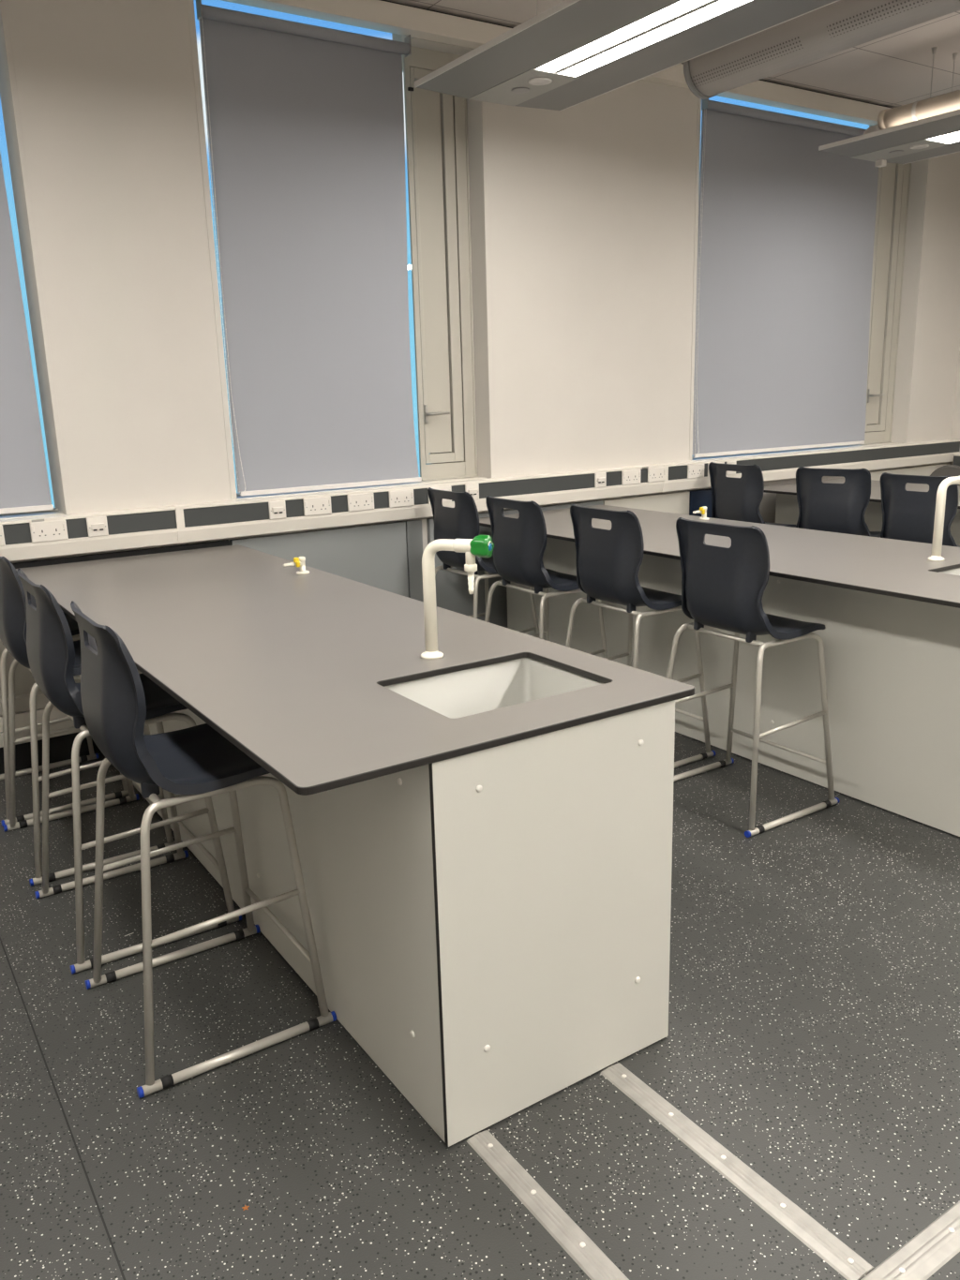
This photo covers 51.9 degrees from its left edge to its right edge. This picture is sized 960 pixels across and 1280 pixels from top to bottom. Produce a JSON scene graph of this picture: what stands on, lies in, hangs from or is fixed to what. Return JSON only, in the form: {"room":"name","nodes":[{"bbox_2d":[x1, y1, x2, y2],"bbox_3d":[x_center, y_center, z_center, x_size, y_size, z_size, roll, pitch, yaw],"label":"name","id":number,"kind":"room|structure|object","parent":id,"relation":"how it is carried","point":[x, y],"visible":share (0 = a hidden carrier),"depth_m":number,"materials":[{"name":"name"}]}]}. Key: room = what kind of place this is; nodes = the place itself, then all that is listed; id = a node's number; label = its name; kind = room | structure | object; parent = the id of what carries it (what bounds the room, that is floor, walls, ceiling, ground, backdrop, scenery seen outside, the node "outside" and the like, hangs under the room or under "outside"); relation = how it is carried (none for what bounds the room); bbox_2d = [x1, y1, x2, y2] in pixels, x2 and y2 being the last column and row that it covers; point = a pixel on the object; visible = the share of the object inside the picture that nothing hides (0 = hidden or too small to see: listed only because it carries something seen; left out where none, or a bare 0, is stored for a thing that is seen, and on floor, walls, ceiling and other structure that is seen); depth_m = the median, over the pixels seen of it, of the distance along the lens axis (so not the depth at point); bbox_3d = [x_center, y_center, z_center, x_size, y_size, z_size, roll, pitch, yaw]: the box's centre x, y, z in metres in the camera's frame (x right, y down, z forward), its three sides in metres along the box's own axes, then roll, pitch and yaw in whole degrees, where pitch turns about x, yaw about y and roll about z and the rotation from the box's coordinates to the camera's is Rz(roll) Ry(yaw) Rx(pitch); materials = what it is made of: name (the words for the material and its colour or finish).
{"room":"science classroom","nodes":[
{"label":"science classroom","id":0,"kind":"room"},
{"bbox_2d":[0,731,959,1279],"bbox_3d":[1.843,1.005,2.351,9.860,0.050,8.302,-11,17,-32],"label":"floor","id":1,"kind":"structure","parent":0,"point":[813,994],"depth_m":2.28,"materials":[{"name":"plastic"}]},
{"bbox_2d":[0,937,125,1279],"bbox_3d":[-0.036,1.394,0.913,0.004,0.001,7.900,-11,17,-32],"label":"trim","id":2,"kind":"structure","parent":1,"relation":"on","point":[30,1021],"depth_m":2.21,"materials":[{"name":"black"}]},
{"bbox_2d":[0,610,129,826],"bbox_3d":[-1.805,0.095,4.015,0.502,1.103,0.558,-11,17,-34],"label":"stool","id":3,"kind":"object","parent":1,"relation":"on","point":[73,626],"visible":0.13,"depth_m":3.88,"materials":[{"name":"silver metal"}]},
{"bbox_2d":[0,556,175,886],"bbox_3d":[-1.467,0.206,3.537,0.502,1.103,0.558,-11,17,-32],"label":"stool","id":4,"kind":"object","parent":1,"relation":"on","point":[12,597],"visible":0.46,"depth_m":3.32,"materials":[{"name":"silver metal"}]},
{"bbox_2d":[17,567,241,974],"bbox_3d":[-1.115,0.326,3.020,0.502,1.103,0.558,-11,17,-32],"label":"stool","id":5,"kind":"object","parent":1,"relation":"on","point":[50,646],"visible":0.66,"depth_m":2.83,"materials":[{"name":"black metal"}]},
{"bbox_2d":[70,600,336,1098],"bbox_3d":[-0.748,0.443,2.514,0.502,1.103,0.558,-11,17,-32],"label":"stool","id":6,"kind":"object","parent":1,"relation":"on","point":[194,763],"visible":0.84,"depth_m":2.37,"materials":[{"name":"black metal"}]},
{"bbox_2d":[132,669,674,1146],"bbox_3d":[-0.633,0.334,3.378,0.647,0.884,2.969,-11,17,-32],"label":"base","id":7,"kind":"object","parent":1,"relation":"on","point":[491,926],"visible":0.73,"depth_m":2.19,"materials":[{"name":"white laminate"}]},
{"bbox_2d":[15,544,694,795],"bbox_3d":[-0.734,-0.088,3.223,0.987,0.016,2.991,-11,17,-32],"label":"countertop","id":8,"kind":"structure","parent":7,"relation":"on","point":[293,670],"depth_m":2.58,"materials":[{"name":"laminate"}]},
{"bbox_2d":[282,556,309,574],"bbox_3d":[-0.719,-0.290,3.853,0.104,0.067,0.052,-11,17,-32],"label":"tap","id":9,"kind":"object","parent":8,"relation":"on","point":[300,561],"visible":1,"depth_m":3.85,"materials":[{"name":"white metal"}]},
{"bbox_2d":[420,535,493,659],"bbox_3d":[-0.064,-0.108,2.525,0.209,0.327,0.060,5,16,26],"label":"water tap","id":10,"kind":"object","parent":8,"relation":"on","point":[480,545],"visible":1,"depth_m":2.52,"materials":[{"name":"white metal"}]},
{"bbox_2d":[384,657,604,718],"bbox_3d":[0.037,0.244,2.397,0.502,0.266,0.400,-11,17,-32],"label":"sink","id":11,"kind":"object","parent":8,"relation":"in","point":[456,694],"visible":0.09,"depth_m":2.56,"materials":[{"name":"grey ceramic"}]},
{"bbox_2d":[427,487,538,638],"bbox_3d":[-0.006,-0.249,5.179,0.502,1.103,0.558,-11,17,-32],"label":"stool","id":12,"kind":"object","parent":1,"relation":"on","point":[461,521],"visible":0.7,"depth_m":4.96,"materials":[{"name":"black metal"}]},
{"bbox_2d":[484,495,608,658],"bbox_3d":[0.294,-0.138,4.705,0.502,1.103,0.558,-11,17,-32],"label":"stool","id":13,"kind":"object","parent":1,"relation":"on","point":[520,543],"visible":0.81,"depth_m":4.49,"materials":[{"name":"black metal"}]},
{"bbox_2d":[466,1130,628,1279],"bbox_3d":[0.436,1.229,1.503,0.056,0.007,1.597,-11,17,-32],"label":"strip","id":14,"kind":"object","parent":1,"relation":"on","point":[585,1253],"visible":1,"depth_m":1.95,"materials":[{"name":"metal"}]},
{"bbox_2d":[565,504,714,768],"bbox_3d":[0.650,-0.038,4.267,0.502,1.103,0.558,-11,17,-32],"label":"stool","id":15,"kind":"object","parent":1,"relation":"on","point":[607,561],"visible":0.9,"depth_m":4.07,"materials":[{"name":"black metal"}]},
{"bbox_2d":[688,488,711,517],"bbox_3d":[1.531,-0.547,6.572,0.417,0.915,0.035,-11,17,-32],"label":"base cabinet","id":16,"kind":"object","parent":1,"relation":"on","point":[697,498],"visible":0.18,"depth_m":6.40,"materials":[{"name":"blue"}]},
{"bbox_2d":[506,536,959,836],"bbox_3d":[1.239,-0.019,4.572,0.647,0.884,2.969,-11,17,-32],"label":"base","id":17,"kind":"object","parent":1,"relation":"on","point":[892,663],"visible":0.55,"depth_m":3.83,"materials":[{"name":"white laminate"}]},
{"bbox_2d":[478,505,959,608],"bbox_3d":[1.138,-0.441,4.416,0.987,0.016,2.991,-11,17,-32],"label":"countertop","id":18,"kind":"structure","parent":17,"relation":"on","point":[883,566],"depth_m":3.96,"materials":[{"name":"laminate"}]},
{"bbox_2d":[692,506,709,520],"bbox_3d":[1.138,-0.653,5.089,0.104,0.067,0.052,-11,17,-32],"label":"tap","id":19,"kind":"object","parent":18,"relation":"on","point":[702,510],"visible":1,"depth_m":5.08,"materials":[{"name":"white"}]},
{"bbox_2d":[926,475,959,561],"bbox_3d":[1.810,-0.473,3.764,0.209,0.327,0.060,-7,15,-21],"label":"water tap","id":20,"kind":"object","parent":18,"relation":"on","point":[940,502],"visible":1,"depth_m":3.73,"materials":[{"name":"white metal"}]},
{"bbox_2d":[938,567,959,575],"bbox_3d":[1.909,-0.110,3.591,0.502,0.266,0.400,-11,17,-32],"label":"sink","id":21,"kind":"object","parent":18,"relation":"in","point":[956,572],"visible":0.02,"depth_m":3.68,"materials":[{"name":"grey ceramic"}]},
{"bbox_2d":[599,1062,873,1279],"bbox_3d":[0.503,1.084,2.070,0.062,0.007,0.696,-11,17,-32],"label":"strip","id":22,"kind":"object","parent":1,"relation":"on","point":[814,1236],"visible":1,"depth_m":2.01,"materials":[{"name":"metal"}]},
{"bbox_2d":[708,461,795,527],"bbox_3d":[1.722,-0.586,6.324,0.502,1.103,0.558,-11,17,-32],"label":"stool","id":23,"kind":"object","parent":1,"relation":"on","point":[732,498],"visible":0.44,"depth_m":6.09,"materials":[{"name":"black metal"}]},
{"bbox_2d":[666,517,838,837],"bbox_3d":[1.001,0.084,3.744,0.502,1.103,0.558,-11,17,-32],"label":"stool","id":24,"kind":"object","parent":1,"relation":"on","point":[722,587],"visible":0.98,"depth_m":3.56,"materials":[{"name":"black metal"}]},
{"bbox_2d":[795,466,880,537],"bbox_3d":[2.116,-0.478,5.852,0.559,1.103,0.502,9,18,37],"label":"stool","id":25,"kind":"object","parent":1,"relation":"on","point":[840,508],"visible":0.56,"depth_m":5.61,"materials":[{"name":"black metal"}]},
{"bbox_2d":[774,493,959,545],"bbox_3d":[3.111,-0.373,5.766,0.647,0.884,2.969,-11,17,-32],"label":"pedestal","id":26,"kind":"object","parent":1,"relation":"on","point":[786,507],"visible":0.02,"depth_m":6.15,"materials":[{"name":"grey laminate"}]},
{"bbox_2d":[763,477,959,508],"bbox_3d":[3.009,-0.795,5.610,0.987,0.016,2.991,-11,17,-32],"label":"countertop","id":27,"kind":"structure","parent":26,"relation":"on","point":[790,488],"depth_m":6.39,"materials":[{"name":"laminate"}]},
{"bbox_2d":[860,1200,959,1279],"bbox_3d":[0.871,1.127,1.859,0.440,0.007,0.068,-11,17,-32],"label":"cover plate","id":28,"kind":"object","parent":1,"relation":"on","point":[938,1242],"visible":1,"depth_m":1.83,"materials":[{"name":"metal"}]},
{"bbox_2d":[879,472,959,547],"bbox_3d":[2.397,-0.347,5.300,0.502,1.103,0.558,-11,17,-34],"label":"stool","id":29,"kind":"object","parent":1,"relation":"on","point":[906,515],"visible":0.44,"depth_m":5.10,"materials":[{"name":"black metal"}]},
{"bbox_2d":[929,464,959,486],"bbox_3d":[3.302,-0.744,6.971,0.524,1.005,0.548,9,17,36],"label":"swivel chair","id":30,"kind":"object","parent":1,"relation":"on","point":[952,470],"visible":0.1,"depth_m":6.68,"materials":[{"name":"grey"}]},
{"bbox_2d":[0,0,959,563],"bbox_3d":[-0.434,-1.413,5.204,9.860,3.370,0.242,-11,17,-32],"label":"wall","id":31,"kind":"structure","parent":0,"point":[590,203],"depth_m":5.13,"materials":[{"name":"paint"}]},
{"bbox_2d":[0,152,53,514],"bbox_3d":[-2.508,-1.483,3.653,1.522,2.132,0.059,-11,17,-32],"label":"roller blind","id":32,"kind":"object","parent":31,"relation":"attached to","point":[24,487],"visible":1,"depth_m":4.17,"materials":[{"name":"fabric"}]},
{"bbox_2d":[0,507,64,519],"bbox_3d":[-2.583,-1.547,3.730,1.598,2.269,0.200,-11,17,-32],"label":"window sill","id":33,"kind":"structure","parent":31,"relation":"in","point":[54,511],"depth_m":4.34,"materials":[{"name":"beige"}]},
{"bbox_2d":[0,0,71,514],"bbox_3d":[-1.829,-1.594,4.059,0.022,2.155,0.002,-11,17,-32],"label":"trim","id":34,"kind":"structure","parent":31,"relation":"attached to","point":[3,4],"depth_m":4.06,"materials":[{"name":"paint"}]},
{"bbox_2d":[0,539,230,773],"bbox_3d":[-2.548,0.229,3.948,3.290,0.915,0.074,-11,17,-32],"label":"baseboard","id":35,"kind":"structure","parent":31,"relation":"attached to","point":[61,744],"depth_m":4.37,"materials":[{"name":"grey"}]},
{"bbox_2d":[186,0,237,500],"bbox_3d":[-1.206,-1.712,4.457,0.028,2.155,0.002,-11,17,-32],"label":"trim","id":36,"kind":"structure","parent":31,"relation":"attached to","point":[190,5],"depth_m":4.44,"materials":[{"name":"paint"}]},
{"bbox_2d":[229,520,408,597],"bbox_3d":[-0.786,-0.110,5.098,0.952,0.915,0.029,-11,17,-32],"label":"panel","id":37,"kind":"object","parent":31,"relation":"attached to","point":[375,556],"visible":0.21,"depth_m":5.10,"materials":[{"name":"grey laminate"}]},
{"bbox_2d":[236,46,486,499],"bbox_3d":[-0.660,-1.911,4.957,1.473,2.269,0.200,-11,17,-32],"label":"window","id":38,"kind":"structure","parent":31,"relation":"in","point":[436,123],"depth_m":5.26,"materials":[{"name":"beige"}]},
{"bbox_2d":[195,0,421,496],"bbox_3d":[-0.758,-1.809,4.770,1.053,2.142,0.059,-11,17,-32],"label":"roller blind","id":39,"kind":"object","parent":38,"relation":"attached to","point":[305,124],"visible":1,"depth_m":4.75,"materials":[{"name":"fabric"}]},
{"bbox_2d":[403,520,423,602],"bbox_3d":[-0.345,-0.194,5.380,0.092,0.915,0.029,-11,17,-32],"label":"panel","id":40,"kind":"object","parent":31,"relation":"attached to","point":[413,528],"visible":0.29,"depth_m":5.30,"materials":[{"name":"grey laminate"}]},
{"bbox_2d":[0,439,959,562],"bbox_3d":[-0.321,-0.730,5.234,9.845,0.184,0.091,-11,17,-32],"label":"dado trunking","id":41,"kind":"object","parent":31,"relation":"attached to","point":[160,526],"visible":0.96,"depth_m":5.05,"materials":[{"name":"beige plastic"}]},
{"bbox_2d":[0,524,5,546],"bbox_3d":[-2.044,-0.425,4.074,0.146,0.086,0.014,-11,17,-32],"label":"double socket","id":42,"kind":"object","parent":41,"relation":"attached to","point":[2,537],"visible":1,"depth_m":4.11,"materials":[{"name":"white plastic"}]},
{"bbox_2d":[31,519,44,521],"bbox_3d":[-1.870,-0.505,4.175,0.050,0.010,0.001,-11,17,-32],"label":"tag","id":43,"kind":"object","parent":41,"relation":"attached to","point":[36,520],"visible":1,"depth_m":4.17,"materials":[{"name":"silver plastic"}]},
{"bbox_2d":[29,519,68,542],"bbox_3d":[-1.837,-0.464,4.206,0.146,0.086,0.014,-11,17,-32],"label":"double socket","id":44,"kind":"object","parent":41,"relation":"attached to","point":[55,529],"visible":1,"depth_m":4.20,"materials":[{"name":"white plastic"}]},
{"bbox_2d":[86,516,108,536],"bbox_3d":[-1.669,-0.495,4.309,0.086,0.086,0.021,-11,17,-32],"label":"socket","id":45,"kind":"object","parent":41,"relation":"attached to","point":[97,526],"visible":1,"depth_m":4.31,"materials":[{"name":"white plastic"}]},
{"bbox_2d":[267,500,286,520],"bbox_3d":[-0.974,-0.626,4.753,0.086,0.086,0.021,-11,17,-32],"label":"socket","id":46,"kind":"object","parent":41,"relation":"attached to","point":[276,509],"visible":1,"depth_m":4.75,"materials":[{"name":"white plastic"}]},
{"bbox_2d":[302,496,331,516],"bbox_3d":[-0.800,-0.660,4.867,0.146,0.086,0.014,-11,17,-32],"label":"double socket","id":47,"kind":"object","parent":41,"relation":"attached to","point":[312,506],"visible":1,"depth_m":4.86,"materials":[{"name":"white plastic"}]},
{"bbox_2d":[346,492,373,511],"bbox_3d":[-0.602,-0.698,4.994,0.146,0.086,0.014,-11,17,-32],"label":"double socket","id":48,"kind":"object","parent":41,"relation":"attached to","point":[364,501],"visible":1,"depth_m":4.99,"materials":[{"name":"white plastic"}]},
{"bbox_2d":[387,489,414,507],"bbox_3d":[-0.407,-0.734,5.118,0.146,0.086,0.014,-11,17,-32],"label":"double socket","id":49,"kind":"object","parent":41,"relation":"attached to","point":[397,498],"visible":1,"depth_m":5.11,"materials":[{"name":"white plastic"}]},
{"bbox_2d":[427,485,451,504],"bbox_3d":[-0.212,-0.771,5.242,0.146,0.086,0.014,-11,17,-32],"label":"double socket","id":50,"kind":"object","parent":41,"relation":"attached to","point":[445,488],"visible":0.41,"depth_m":5.25,"materials":[{"name":"white plastic"}]},
{"bbox_2d":[464,483,478,499],"bbox_3d":[-0.041,-0.803,5.348,0.086,0.086,0.021,-11,17,-32],"label":"socket","id":51,"kind":"object","parent":41,"relation":"attached to","point":[472,489],"visible":0.73,"depth_m":5.34,"materials":[{"name":"white plastic"}]},
{"bbox_2d":[594,472,606,488],"bbox_3d":[0.715,-0.945,5.830,0.086,0.086,0.021,-11,17,-32],"label":"socket","id":52,"kind":"object","parent":41,"relation":"attached to","point":[600,479],"visible":1,"depth_m":5.82,"materials":[{"name":"white plastic"}]},
{"bbox_2d":[621,469,639,485],"bbox_3d":[0.915,-0.984,5.961,0.146,0.086,0.014,-11,17,-32],"label":"double socket","id":53,"kind":"object","parent":41,"relation":"attached to","point":[628,477],"visible":1,"depth_m":5.95,"materials":[{"name":"white plastic"}]},
{"bbox_2d":[647,466,665,482],"bbox_3d":[1.089,-1.017,6.072,0.146,0.086,0.014,-11,17,-32],"label":"double socket","id":54,"kind":"object","parent":41,"relation":"attached to","point":[654,474],"visible":1,"depth_m":6.07,"materials":[{"name":"white plastic"}]},
{"bbox_2d":[686,463,703,478],"bbox_3d":[1.368,-1.070,6.250,0.146,0.086,0.014,-11,17,-32],"label":"double socket","id":55,"kind":"object","parent":41,"relation":"attached to","point":[696,470],"visible":1,"depth_m":6.24,"materials":[{"name":"white plastic"}]},
{"bbox_2d":[707,461,724,476],"bbox_3d":[1.520,-1.099,6.348,0.146,0.086,0.014,-11,17,-32],"label":"double socket","id":56,"kind":"object","parent":41,"relation":"attached to","point":[717,462],"visible":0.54,"depth_m":6.32,"materials":[{"name":"white plastic"}]},
{"bbox_2d":[726,461,736,475],"bbox_3d":[1.639,-1.120,6.419,0.086,0.086,0.021,-11,17,-32],"label":"socket","id":57,"kind":"object","parent":41,"relation":"attached to","point":[727,462],"visible":0.59,"depth_m":6.42,"materials":[{"name":"white plastic"}]},
{"bbox_2d":[481,101,493,477],"bbox_3d":[0.042,-1.947,5.253,0.022,2.155,0.002,-11,17,-32],"label":"trim","id":58,"kind":"structure","parent":31,"relation":"attached to","point":[483,102],"depth_m":5.26,"materials":[{"name":"paint"}]},
{"bbox_2d":[426,500,603,627],"bbox_3d":[0.241,-0.305,5.754,1.220,0.915,0.029,-11,17,-32],"label":"panel","id":59,"kind":"object","parent":31,"relation":"attached to","point":[452,588],"visible":0.14,"depth_m":5.54,"materials":[{"name":"grey"}]},
{"bbox_2d":[222,0,891,125],"bbox_3d":[-0.400,-2.955,4.694,9.860,0.097,0.090,-11,17,-32],"label":"trim","id":60,"kind":"structure","parent":31,"relation":"attached to","point":[379,15],"depth_m":4.84,"materials":[{"name":"beige metal"}]},
{"bbox_2d":[380,0,892,108],"bbox_3d":[-0.407,-3.013,4.688,9.860,0.018,0.040,-11,17,-32],"label":"trim","id":61,"kind":"structure","parent":31,"relation":"attached to","point":[380,0],"depth_m":4.98,"materials":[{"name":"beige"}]},
{"bbox_2d":[603,491,689,515],"bbox_3d":[1.054,-0.458,6.272,0.712,0.915,0.029,-11,17,-32],"label":"panel","id":62,"kind":"object","parent":31,"relation":"attached to","point":[676,502],"visible":0.18,"depth_m":6.21,"materials":[{"name":"grey"}]},
{"bbox_2d":[688,97,700,461],"bbox_3d":[1.322,-2.189,6.070,0.028,2.155,0.002,-11,17,-32],"label":"trim","id":63,"kind":"structure","parent":31,"relation":"attached to","point":[698,98],"depth_m":6.06,"materials":[{"name":"paint"}]},
{"bbox_2d":[691,163,910,461],"bbox_3d":[2.206,-2.452,6.785,2.287,2.269,0.200,-11,17,-32],"label":"window","id":64,"kind":"structure","parent":31,"relation":"in","point":[893,181],"depth_m":7.31,"materials":[{"name":"beige"}]},
{"bbox_2d":[692,98,878,458],"bbox_3d":[2.100,-2.352,6.593,1.797,2.136,0.059,-11,17,-32],"label":"roller blind","id":65,"kind":"object","parent":64,"relation":"attached to","point":[785,233],"visible":0.98,"depth_m":6.54,"materials":[{"name":"fabric"}]},
{"bbox_2d":[869,462,951,480],"bbox_3d":[3.260,-0.875,7.679,1.230,0.915,0.029,-11,17,-32],"label":"panel","id":66,"kind":"object","parent":31,"relation":"attached to","point":[924,470],"visible":0.11,"depth_m":7.61,"materials":[{"name":"grey"}]},
{"bbox_2d":[906,158,930,443],"bbox_3d":[3.247,-2.553,7.297,0.022,2.155,0.002,-11,17,-32],"label":"trim","id":67,"kind":"structure","parent":31,"relation":"attached to","point":[929,159],"depth_m":7.30,"materials":[{"name":"paint"}]},
{"bbox_2d":[221,0,959,122],"bbox_3d":[1.720,-2.344,1.551,9.860,0.100,8.402,-11,17,-32],"label":"ceiling","id":68,"kind":"structure","parent":0,"point":[894,69],"depth_m":5.74,"materials":[{"name":"tile"}]},
{"bbox_2d":[414,0,839,111],"bbox_3d":[2.091,-2.072,1.616,0.840,0.479,7.395,-11,17,-32],"label":"light","id":69,"kind":"object","parent":68,"relation":"hanging from","point":[573,52],"visible":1,"depth_m":3.96,"materials":[{"name":"grey metal"}]},
{"bbox_2d":[683,0,959,99],"bbox_3d":[2.568,-2.196,2.164,0.280,0.532,5.604,-11,17,-32],"label":"ventilation duct","id":70,"kind":"object","parent":68,"relation":"hanging from","point":[840,25],"visible":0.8,"depth_m":3.92,"materials":[{"name":"grey metal"}]},
{"bbox_2d":[818,46,959,167],"bbox_3d":[4.393,-2.488,3.063,0.840,0.506,7.355,-11,17,-32],"label":"light","id":71,"kind":"object","parent":68,"relation":"hanging from","point":[926,128],"visible":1,"depth_m":5.63,"materials":[{"name":"grey metal"}]},
{"bbox_2d":[948,341,959,464],"bbox_3d":[5.942,-1.436,4.578,0.100,3.370,8.302,-11,17,-32],"label":"wall","id":72,"kind":"structure","parent":0,"point":[955,428],"depth_m":7.79,"materials":[{"name":"paint"}]},
{"bbox_2d":[952,453,959,466],"bbox_3d":[5.970,-0.643,4.581,0.100,0.160,7.956,-11,17,-32],"label":"dado trunking","id":73,"kind":"object","parent":72,"relation":"attached to","point":[956,456],"visible":0.54,"depth_m":7.75,"materials":[{"name":"beige plastic"}]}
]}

